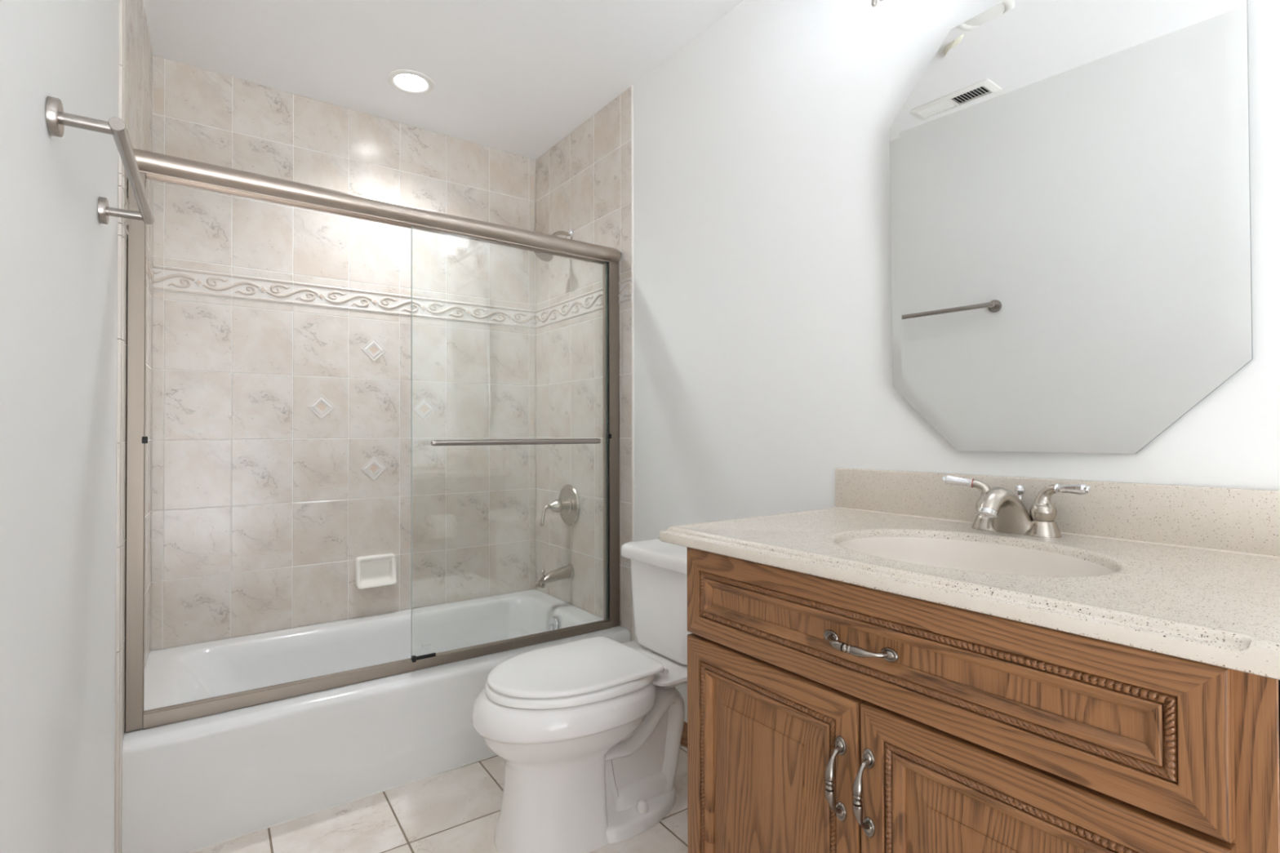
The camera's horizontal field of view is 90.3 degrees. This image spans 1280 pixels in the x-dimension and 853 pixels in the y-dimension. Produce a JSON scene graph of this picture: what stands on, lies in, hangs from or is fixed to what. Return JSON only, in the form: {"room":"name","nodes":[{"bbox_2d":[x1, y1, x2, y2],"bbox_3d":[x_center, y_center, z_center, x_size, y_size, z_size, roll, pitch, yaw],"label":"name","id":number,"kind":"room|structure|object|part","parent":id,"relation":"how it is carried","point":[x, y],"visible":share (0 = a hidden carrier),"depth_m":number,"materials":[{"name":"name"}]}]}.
{"room":"bathroom","nodes":[
{"label":"bathroom","id":0,"kind":"room"},
{"bbox_2d":[0,0,154,852],"bbox_3d":[-0.680,-0.126,0.550,0.146,2.429,4.014,0,-1,-34],"label":"wall","id":1,"kind":"structure","parent":0,"point":[64,271],"depth_m":1.01,"materials":[{"name":"white paint"}]},
{"bbox_2d":[45,96,154,224],"bbox_3d":[-0.942,-0.445,1.134,0.088,0.053,0.516,0,-1,-34],"label":"towel bar","id":2,"kind":"object","parent":1,"relation":"attached to","point":[56,119],"visible":1,"depth_m":0.99,"materials":[{"name":"silver metal"}]},
{"bbox_3d":[-0.814,-0.447,0.940,0.064,0.017,0.018,0,-1,-34],"label":"post","id":3,"kind":"part","parent":2,"relation":"part of","materials":[{"name":"silver metal"}]},
{"bbox_3d":[-1.070,-0.443,1.327,0.064,0.017,0.018,0,-1,-34],"label":"post","id":4,"kind":"part","parent":2,"relation":"part of","materials":[{"name":"silver metal"}]},
{"bbox_2d":[150,55,536,651],"bbox_3d":[-1.176,-0.105,2.724,1.850,2.429,0.126,0,-1,-36],"label":"wall","id":5,"kind":"structure","parent":0,"point":[281,397],"depth_m":2.59,"materials":[{"name":"beige tile"}]},
{"bbox_2d":[355,553,396,589],"bbox_3d":[-1.104,0.606,2.669,0.162,0.127,0.047,0,-1,-36],"label":"soap dish","id":6,"kind":"object","parent":5,"relation":"attached to","point":[379,570],"visible":1,"depth_m":2.68,"materials":[{"name":"white ceramic"}]},
{"bbox_2d":[190,744,688,852],"bbox_3d":[-0.099,1.153,1.195,2.223,0.120,4.396,0,-1,-36],"label":"floor","id":7,"kind":"structure","parent":0,"point":[455,811],"depth_m":1.75,"materials":[{"name":"tile"}]},
{"bbox_2d":[121,589,630,852],"bbox_3d":[-0.892,0.950,2.339,1.529,0.317,0.815,0,-1,-36],"label":"bathtub","id":8,"kind":"object","parent":7,"relation":"on","point":[191,785],"visible":0.65,"depth_m":1.92,"materials":[{"name":"white ceramic"}]},
{"bbox_2d":[124,147,620,733],"bbox_3d":[-0.702,0.032,2.084,1.527,1.511,0.098,0,-1,-36],"label":"sliding shower door","id":9,"kind":"structure","parent":8,"relation":"on","point":[151,165],"depth_m":1.88,"materials":[{"name":"silver metal"}]},
{"bbox_3d":[-0.710,-0.687,2.099,1.526,0.073,0.076,0,-1,-36],"label":"header rail","id":10,"kind":"part","parent":9,"relation":"part of","materials":[{"name":"silver metal"}]},
{"bbox_3d":[-0.377,0.850,2.720,0.033,0.071,0.071,0,-1,-36],"label":"overflow plate","id":11,"kind":"part","parent":8,"relation":"part of","materials":[{"name":"silver metal"}]},
{"bbox_2d":[471,537,692,852],"bbox_3d":[-0.093,0.743,1.837,0.793,0.726,0.433,0,-1,-36],"label":"toilet","id":12,"kind":"object","parent":7,"relation":"on","point":[587,733],"visible":0.98,"depth_m":1.68,"materials":[{"name":"porcelain"},{"name":"plastic"}]},
{"bbox_3d":[-0.201,0.689,1.760,0.456,0.021,0.363,0,-1,-36],"label":"seat","id":13,"kind":"part","parent":12,"relation":"part of","materials":[{"name":"white plastic"}]},
{"bbox_3d":[-0.198,0.666,1.763,0.453,0.017,0.345,0,-1,-36],"label":"lid","id":14,"kind":"part","parent":12,"relation":"part of","materials":[{"name":"white plastic"}]},
{"bbox_3d":[0.134,0.403,2.005,0.230,0.044,0.433,0,-1,-36],"label":"tank lid","id":15,"kind":"part","parent":12,"relation":"part of","materials":[{"name":"white ceramic"}]},
{"bbox_3d":[0.138,0.564,2.005,0.211,0.280,0.398,0,-1,-36],"label":"tank","id":16,"kind":"part","parent":12,"relation":"part of","materials":[{"name":"white ceramic"}]},
{"bbox_2d":[686,546,1279,852],"bbox_3d":[0.582,0.663,1.084,0.619,0.852,0.913,0,-1,-36],"label":"vanity cabinet","id":17,"kind":"object","parent":7,"relation":"on","point":[824,715],"visible":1,"depth_m":0.86,"materials":[{"name":"brown wood"}]},
{"bbox_3d":[0.215,0.692,1.129,0.007,0.459,0.322,0,-1,-36],"label":"rope moulding","id":18,"kind":"part","parent":17,"relation":"part of","materials":[{"name":"brown wood"}]},
{"bbox_3d":[0.218,0.692,1.131,0.010,0.403,0.266,0,-1,-36],"label":"panel","id":19,"kind":"part","parent":17,"relation":"part of","materials":[{"name":"brown wood"}]},
{"bbox_3d":[0.221,0.692,1.133,0.020,0.540,0.404,0,-1,-36],"label":"door","id":20,"kind":"part","parent":17,"relation":"part of","materials":[{"name":"brown wood"}]},
{"bbox_3d":[0.298,0.547,0.978,0.034,0.131,0.020,0,-1,-36],"label":"pull handle","id":21,"kind":"part","parent":17,"relation":"part of","materials":[{"name":"grey metal"}]},
{"bbox_3d":[0.318,0.331,0.953,0.034,0.020,0.130,0,-1,-36],"label":"pull handle","id":22,"kind":"part","parent":17,"relation":"part of","materials":[{"name":"grey metal"}]},
{"bbox_3d":[0.328,0.546,0.938,0.034,0.131,0.020,0,-1,-36],"label":"pull handle","id":23,"kind":"part","parent":17,"relation":"part of","materials":[{"name":"grey metal"}]},
{"bbox_3d":[0.344,0.328,0.965,0.001,0.034,0.690,0,-1,-36],"label":"panel","id":24,"kind":"part","parent":17,"relation":"part of","materials":[{"name":"brown wood"}]},
{"bbox_3d":[0.338,0.328,0.960,0.007,0.090,0.746,0,-1,-36],"label":"rope moulding","id":25,"kind":"part","parent":17,"relation":"part of","materials":[{"name":"brown wood"}]},
{"bbox_2d":[658,467,1279,679],"bbox_3d":[0.567,0.230,1.119,0.608,0.252,0.992,0,-1,-36],"label":"countertop","id":26,"kind":"structure","parent":17,"relation":"on","point":[1188,572],"depth_m":1.06,"materials":[{"name":"stone"}]},
{"bbox_2d":[838,537,1114,576],"bbox_3d":[0.552,0.290,1.094,0.348,0.132,0.434,0,-1,-36],"label":"sink","id":27,"kind":"object","parent":26,"relation":"in","point":[998,555],"depth_m":1.22,"materials":[{"name":"beige ceramic"}]},
{"bbox_2d":[942,475,1091,537],"bbox_3d":[0.730,0.157,1.254,0.220,0.106,0.175,0,-1,16],"label":"faucet","id":28,"kind":"object","parent":26,"relation":"on","point":[999,509],"visible":1,"depth_m":1.22,"materials":[{"name":"silver metal"}]},
{"bbox_3d":[0.671,0.116,1.345,0.060,0.023,0.020,-1,-1,40],"label":"lever","id":29,"kind":"part","parent":28,"relation":"part of","materials":[{"name":"silver metal"}]},
{"bbox_3d":[0.713,0.146,1.311,0.045,0.072,0.053,0,-1,-36],"label":"handle","id":30,"kind":"part","parent":28,"relation":"part of","materials":[{"name":"silver metal"}]},
{"bbox_3d":[0.705,0.163,1.236,0.144,0.093,0.092,0,-1,-36],"label":"spout","id":31,"kind":"part","parent":28,"relation":"part of","materials":[{"name":"silver metal"}]},
{"bbox_3d":[0.765,0.162,1.280,0.021,0.088,0.021,0,-1,-36],"label":"lift rod","id":32,"kind":"part","parent":28,"relation":"part of","materials":[{"name":"silver metal"}]},
{"bbox_3d":[0.778,0.145,1.221,0.045,0.072,0.053,0,-1,-36],"label":"handle","id":33,"kind":"part","parent":28,"relation":"part of","materials":[{"name":"silver metal"}]},
{"bbox_3d":[0.797,0.115,1.171,0.020,0.021,0.060,0,-1,-22],"label":"lever","id":34,"kind":"part","parent":28,"relation":"part of","materials":[{"name":"silver metal"}]},
{"bbox_3d":[0.461,0.688,0.794,0.010,0.403,0.283,0,-1,-36],"label":"panel","id":35,"kind":"part","parent":17,"relation":"part of","materials":[{"name":"brown wood"}]},
{"bbox_3d":[0.458,0.688,0.792,0.007,0.459,0.339,0,-1,-36],"label":"rope moulding","id":36,"kind":"part","parent":17,"relation":"part of","materials":[{"name":"brown wood"}]},
{"bbox_3d":[0.463,0.688,0.796,0.020,0.540,0.420,0,-1,-36],"label":"door","id":37,"kind":"part","parent":17,"relation":"part of","materials":[{"name":"brown wood"}]},
{"bbox_3d":[0.369,0.613,0.962,0.020,0.754,0.862,0,-1,-36],"label":"frame","id":38,"kind":"part","parent":17,"relation":"part of","materials":[{"name":"brown wood"}]},
{"bbox_2d":[143,0,743,159],"bbox_3d":[-0.072,-1.397,1.072,2.100,0.120,4.120,0,-1,-36],"label":"ceiling","id":39,"kind":"structure","parent":0,"point":[515,77],"depth_m":2.24,"materials":[{"name":"white paint"}]},
{"bbox_2d":[386,69,434,94],"bbox_3d":[-0.879,-1.319,2.442,0.170,0.007,0.170,0,-1,-36],"label":"recessed light","id":40,"kind":"object","parent":39,"relation":"in","point":[411,82],"visible":1,"depth_m":2.43,"materials":[{"name":"white plastic"}]},
{"bbox_2d":[534,0,1279,723],"bbox_3d":[0.700,-0.120,1.544,0.126,2.429,4.006,0,-1,-36],"label":"wall","id":41,"kind":"structure","parent":0,"point":[740,186],"depth_m":1.92,"materials":[{"name":"white paint"}]},
{"bbox_2d":[533,228,573,262],"bbox_3d":[-0.379,-0.805,2.793,0.181,0.166,0.094,0,-1,-36],"label":"showerhead","id":42,"kind":"object","parent":41,"relation":"attached to","point":[569,234],"visible":0.56,"depth_m":2.80,"materials":[{"name":"silver metal"}]},
{"bbox_3d":[-0.358,-0.837,2.823,0.113,0.069,0.020,0,-1,-40],"label":"arm","id":43,"kind":"part","parent":42,"relation":"part of","materials":[{"name":"silver metal"}]},
{"bbox_2d":[534,563,573,588],"bbox_3d":[-0.381,0.657,2.793,0.172,0.090,0.069,0,-1,-36],"label":"tub spout","id":44,"kind":"object","parent":41,"relation":"attached to","point":[566,571],"visible":1,"depth_m":2.78,"materials":[{"name":"silver metal"}]},
{"bbox_3d":[-0.422,0.639,2.764,0.018,0.035,0.018,0,-1,-36],"label":"diverter knob","id":45,"kind":"part","parent":44,"relation":"part of","materials":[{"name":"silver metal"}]},
{"bbox_2d":[540,484,579,526],"bbox_3d":[-0.375,0.352,2.811,0.145,0.183,0.183,0,-1,-36],"label":"shower valve","id":46,"kind":"object","parent":41,"relation":"attached to","point":[567,504],"visible":1,"depth_m":2.81,"materials":[{"name":"silver metal"}]},
{"bbox_3d":[-0.413,0.390,2.783,0.050,0.095,0.019,0,-1,-36],"label":"lever","id":47,"kind":"part","parent":46,"relation":"part of","materials":[{"name":"silver metal"}]},
{"bbox_2d":[680,721,687,748],"bbox_3d":[0.269,1.061,2.038,0.012,0.078,1.001,0,-1,-36],"label":"baseboard","id":48,"kind":"structure","parent":41,"relation":"attached to","point":[684,735],"depth_m":2.19,"materials":[{"name":"brown wood"}]},
{"bbox_2d":[871,0,883,7],"bbox_3d":[0.676,-1.069,1.337,0.186,0.242,0.510,0,-1,-36],"label":"vanity light","id":49,"kind":"object","parent":41,"relation":"attached to","point":[873,2],"visible":1,"depth_m":1.47,"materials":[{"name":"silver metal"}]},
{"bbox_2d":[835,467,1279,556],"bbox_3d":[0.809,0.157,1.288,0.018,0.105,0.982,0,-1,-36],"label":"backsplash","id":50,"kind":"structure","parent":41,"relation":"attached to","point":[1221,518],"depth_m":1.17,"materials":[{"name":"stone"}]},
{"bbox_2d":[888,0,1253,453],"bbox_3d":[0.794,-0.417,1.278,0.032,0.938,0.630,0,-1,-38],"label":"mirror","id":51,"kind":"object","parent":41,"relation":"attached to","point":[1070,180],"visible":1,"depth_m":1.22,"materials":[{"name":"silver mirror"}]}
]}

